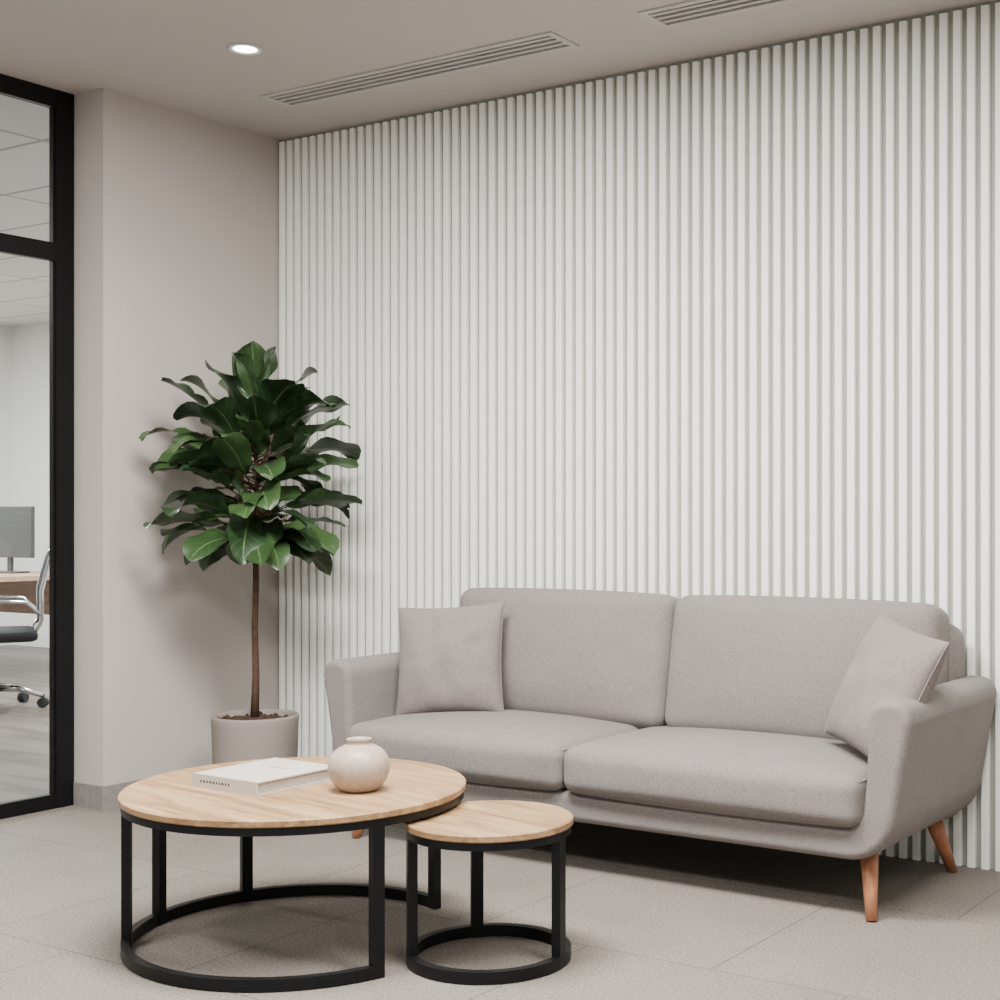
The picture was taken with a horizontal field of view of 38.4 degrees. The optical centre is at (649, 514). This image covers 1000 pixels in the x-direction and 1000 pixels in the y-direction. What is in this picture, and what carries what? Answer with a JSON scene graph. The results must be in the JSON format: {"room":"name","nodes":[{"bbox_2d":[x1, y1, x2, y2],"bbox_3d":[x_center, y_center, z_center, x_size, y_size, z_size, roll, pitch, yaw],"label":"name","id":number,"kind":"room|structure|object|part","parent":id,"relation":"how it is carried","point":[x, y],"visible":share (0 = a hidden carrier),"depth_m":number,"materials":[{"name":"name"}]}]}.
{"room":"lobby","nodes":[
{"label":"lobby","id":0,"kind":"room"},
{"bbox_2d":[0,326,10,645],"bbox_3d":[-9.165,-0.276,8.460,0.100,3.000,11.700,0,0,32],"label":"wall","id":1,"kind":"structure","parent":0,"point":[5,332],"depth_m":13.36,"materials":[{"name":"paint"}]},
{"bbox_2d":[0,95,48,326],"bbox_3d":[-6.170,-1.825,6.600,6.952,0.100,11.700,0,0,32],"label":"ceiling","id":2,"kind":"structure","parent":0,"point":[24,126],"depth_m":8.09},
{"bbox_2d":[11,323,48,647],"bbox_3d":[-3.014,-0.276,11.585,7.252,3.000,0.100,0,0,32],"label":"wall","id":3,"kind":"structure","parent":0,"point":[29,343],"depth_m":13.23,"materials":[{"name":"paint"}]},
{"bbox_2d":[74,88,279,785],"bbox_3d":[-2.065,-0.276,6.428,0.203,3.000,1.113,0,0,32],"label":"wall","id":4,"kind":"structure","parent":0,"point":[176,212],"depth_m":6.11,"materials":[{"name":"paint"}]},
{"bbox_2d":[73,778,145,809],"bbox_3d":[-2.093,1.176,6.349,0.190,0.097,0.974,0,0,32],"label":"baseboard","id":5,"kind":"structure","parent":4,"relation":"attached to","point":[91,796],"depth_m":5.93,"materials":[{"name":"stone"}]},
{"bbox_2d":[0,0,996,140],"bbox_3d":[-0.578,-1.826,1.199,8.248,0.100,8.427,0,0,32],"label":"ceiling","id":6,"kind":"structure","parent":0,"point":[174,54],"depth_m":5.35,"materials":[{"name":"paint"}]},
{"bbox_2d":[228,43,261,54],"bbox_3d":[-1.539,-1.771,5.398,0.126,0.008,0.127,0,0,32],"label":"recessed light","id":7,"kind":"object","parent":6,"relation":"in","point":[238,48],"depth_m":5.40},
{"bbox_2d":[259,31,578,107],"bbox_3d":[-0.960,-1.793,5.688,1.519,0.046,0.184,0,0,32],"label":"ceiling air vent","id":8,"kind":"object","parent":6,"relation":"in","point":[546,42],"depth_m":5.65,"materials":[{"name":"white metal"}]},
{"bbox_2d":[637,0,797,28],"bbox_3d":[0.664,-1.793,4.679,1.554,0.046,0.184,0,0,32],"label":"ceiling air vent","id":9,"kind":"object","parent":6,"relation":"in","point":[691,11],"depth_m":4.99,"materials":[{"name":"white metal"}]},
{"bbox_2d":[0,645,999,999],"bbox_3d":[-2.667,1.274,4.424,15.200,0.100,11.700,0,0,32],"label":"floor","id":10,"kind":"structure","parent":0,"point":[650,915],"depth_m":4.33,"materials":[{"name":"tile"}]},
{"bbox_2d":[0,548,48,707],"bbox_3d":[-4.106,0.640,9.001,0.741,1.168,0.625,0,0,-23],"label":"office chair","id":11,"kind":"object","parent":10,"relation":"on","point":[8,634],"visible":0.89,"depth_m":8.95,"materials":[{"name":"silver metal"}]},
{"bbox_3d":[-4.160,0.759,9.000,0.500,0.090,0.480,0,0,-26],"label":"seat","id":12,"kind":"part","parent":11,"relation":"part of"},
{"bbox_2d":[0,570,48,614],"bbox_3d":[-5.250,0.835,10.973,1.900,0.780,0.900,0,0,32],"label":"office desk","id":13,"kind":"object","parent":10,"relation":"on","point":[18,584],"visible":0.18,"depth_m":11.16,"materials":[{"name":"brown wood"}]},
{"bbox_2d":[0,506,34,573],"bbox_3d":[-4.899,0.190,10.884,0.630,0.510,0.160,0,0,32],"label":"computer monitor","id":14,"kind":"object","parent":13,"relation":"on","point":[17,523],"visible":1,"depth_m":10.78,"materials":[{"name":"grey plastic"}]},
{"bbox_2d":[0,73,73,818],"bbox_3d":[-4.376,-0.276,2.901,0.036,3.000,7.310,0,0,32],"label":"frame","id":15,"kind":"object","parent":10,"relation":"on","point":[59,250],"visible":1,"depth_m":5.94,"materials":[{"name":"black metal"}]},
{"bbox_2d":[139,341,362,763],"bbox_3d":[-1.670,0.250,5.973,0.889,1.949,0.940,0,0,32],"label":"fiddle leaf fig","id":16,"kind":"object","parent":10,"relation":"on","point":[242,423],"visible":0.97,"depth_m":5.84,"materials":[{"name":"plant"}]},
{"bbox_2d":[211,709,298,763],"bbox_3d":[-1.661,1.032,5.977,0.360,0.385,0.360,0,0,32],"label":"pot","id":17,"kind":"object","parent":10,"relation":"on","point":[246,734],"depth_m":5.84,"materials":[{"name":"ceramic"}]},
{"bbox_2d":[118,756,465,992],"bbox_3d":[-1.023,1.002,4.115,0.972,0.441,0.972,0,0,32],"label":"round coffee table","id":18,"kind":"object","parent":10,"relation":"on","point":[411,790],"visible":0.82,"depth_m":3.87,"materials":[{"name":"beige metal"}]},
{"bbox_2d":[192,758,330,795],"bbox_3d":[-1.121,0.762,4.149,0.275,0.038,0.318,0,0,32],"label":"hardcover book","id":19,"kind":"object","parent":18,"relation":"on","point":[272,775],"visible":0.99,"depth_m":4.08,"materials":[{"name":"paper"}]},
{"bbox_2d":[328,737,389,792],"bbox_3d":[-0.826,0.708,4.030,0.174,0.147,0.174,0,0,32],"label":"ceramic vase","id":20,"kind":"object","parent":18,"relation":"on","point":[359,765],"visible":1,"depth_m":3.97,"materials":[{"name":"white ceramic"}]},
{"bbox_2d":[404,800,572,984],"bbox_3d":[-0.444,1.028,3.920,0.464,0.389,0.464,0,0,32],"label":"round coffee table","id":21,"kind":"object","parent":10,"relation":"on","point":[476,827],"visible":0.94,"depth_m":3.83,"materials":[{"name":"black metal"}]},
{"bbox_2d":[324,588,996,921],"bbox_3d":[-0.046,0.761,5.118,2.384,0.942,0.865,0,0,32],"label":"sofa","id":22,"kind":"object","parent":10,"relation":"on","point":[693,716],"visible":0.86,"depth_m":4.87,"materials":[{"name":"fabric"}]},
{"bbox_2d":[396,601,504,714],"bbox_3d":[-0.775,0.563,5.508,0.471,0.456,0.202,0,0,13],"label":"throw pillow","id":23,"kind":"object","parent":22,"relation":"on","point":[450,658],"visible":0.91,"depth_m":5.44,"materials":[{"name":"fabric"}]},
{"bbox_2d":[348,709,638,790],"bbox_3d":[-0.562,0.861,5.320,0.984,0.226,0.664,0,0,32],"label":"seat cushion","id":24,"kind":"object","parent":22,"relation":"on","point":[508,749],"depth_m":5.06,"materials":[{"name":"fabric"}]},
{"bbox_2d":[459,588,678,728],"bbox_3d":[-0.337,0.552,5.548,1.020,0.526,0.284,0,0,32],"label":"cushion","id":25,"kind":"object","parent":22,"relation":"on","point":[596,655],"depth_m":5.36,"materials":[{"name":"fabric"}]},
{"bbox_2d":[564,726,867,827],"bbox_3d":[0.321,0.861,4.771,1.084,0.226,0.664,0,0,32],"label":"seat cushion","id":26,"kind":"object","parent":22,"relation":"on","point":[705,776],"depth_m":4.54,"materials":[{"name":"fabric"}]},
{"bbox_2d":[665,595,949,740],"bbox_3d":[0.535,0.552,5.006,1.037,0.526,0.284,0,0,32],"label":"cushion","id":27,"kind":"object","parent":22,"relation":"on","point":[759,664],"depth_m":4.95,"materials":[{"name":"fabric"}]},
{"bbox_2d":[824,612,949,756],"bbox_3d":[0.737,0.550,4.475,0.242,0.459,0.490,0,0,-18],"label":"throw pillow","id":28,"kind":"object","parent":22,"relation":"on","point":[891,660],"visible":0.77,"depth_m":4.39,"materials":[{"name":"fabric"}]},
{"bbox_2d":[280,0,999,868],"bbox_3d":[1.612,-0.276,4.721,8.245,3.000,0.132,0,0,32],"label":"wall","id":29,"kind":"structure","parent":0,"point":[992,4],"depth_m":5.55,"materials":[{"name":"white wood"}]},
{"bbox_2d":[279,2,999,870],"bbox_3d":[1.651,-0.269,4.608,8.012,2.986,0.018,0,0,32],"label":"wall panel","id":30,"kind":"object","parent":29,"relation":"attached to","point":[337,143],"visible":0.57,"depth_m":5.67,"materials":[{"name":"paint"}]}
]}

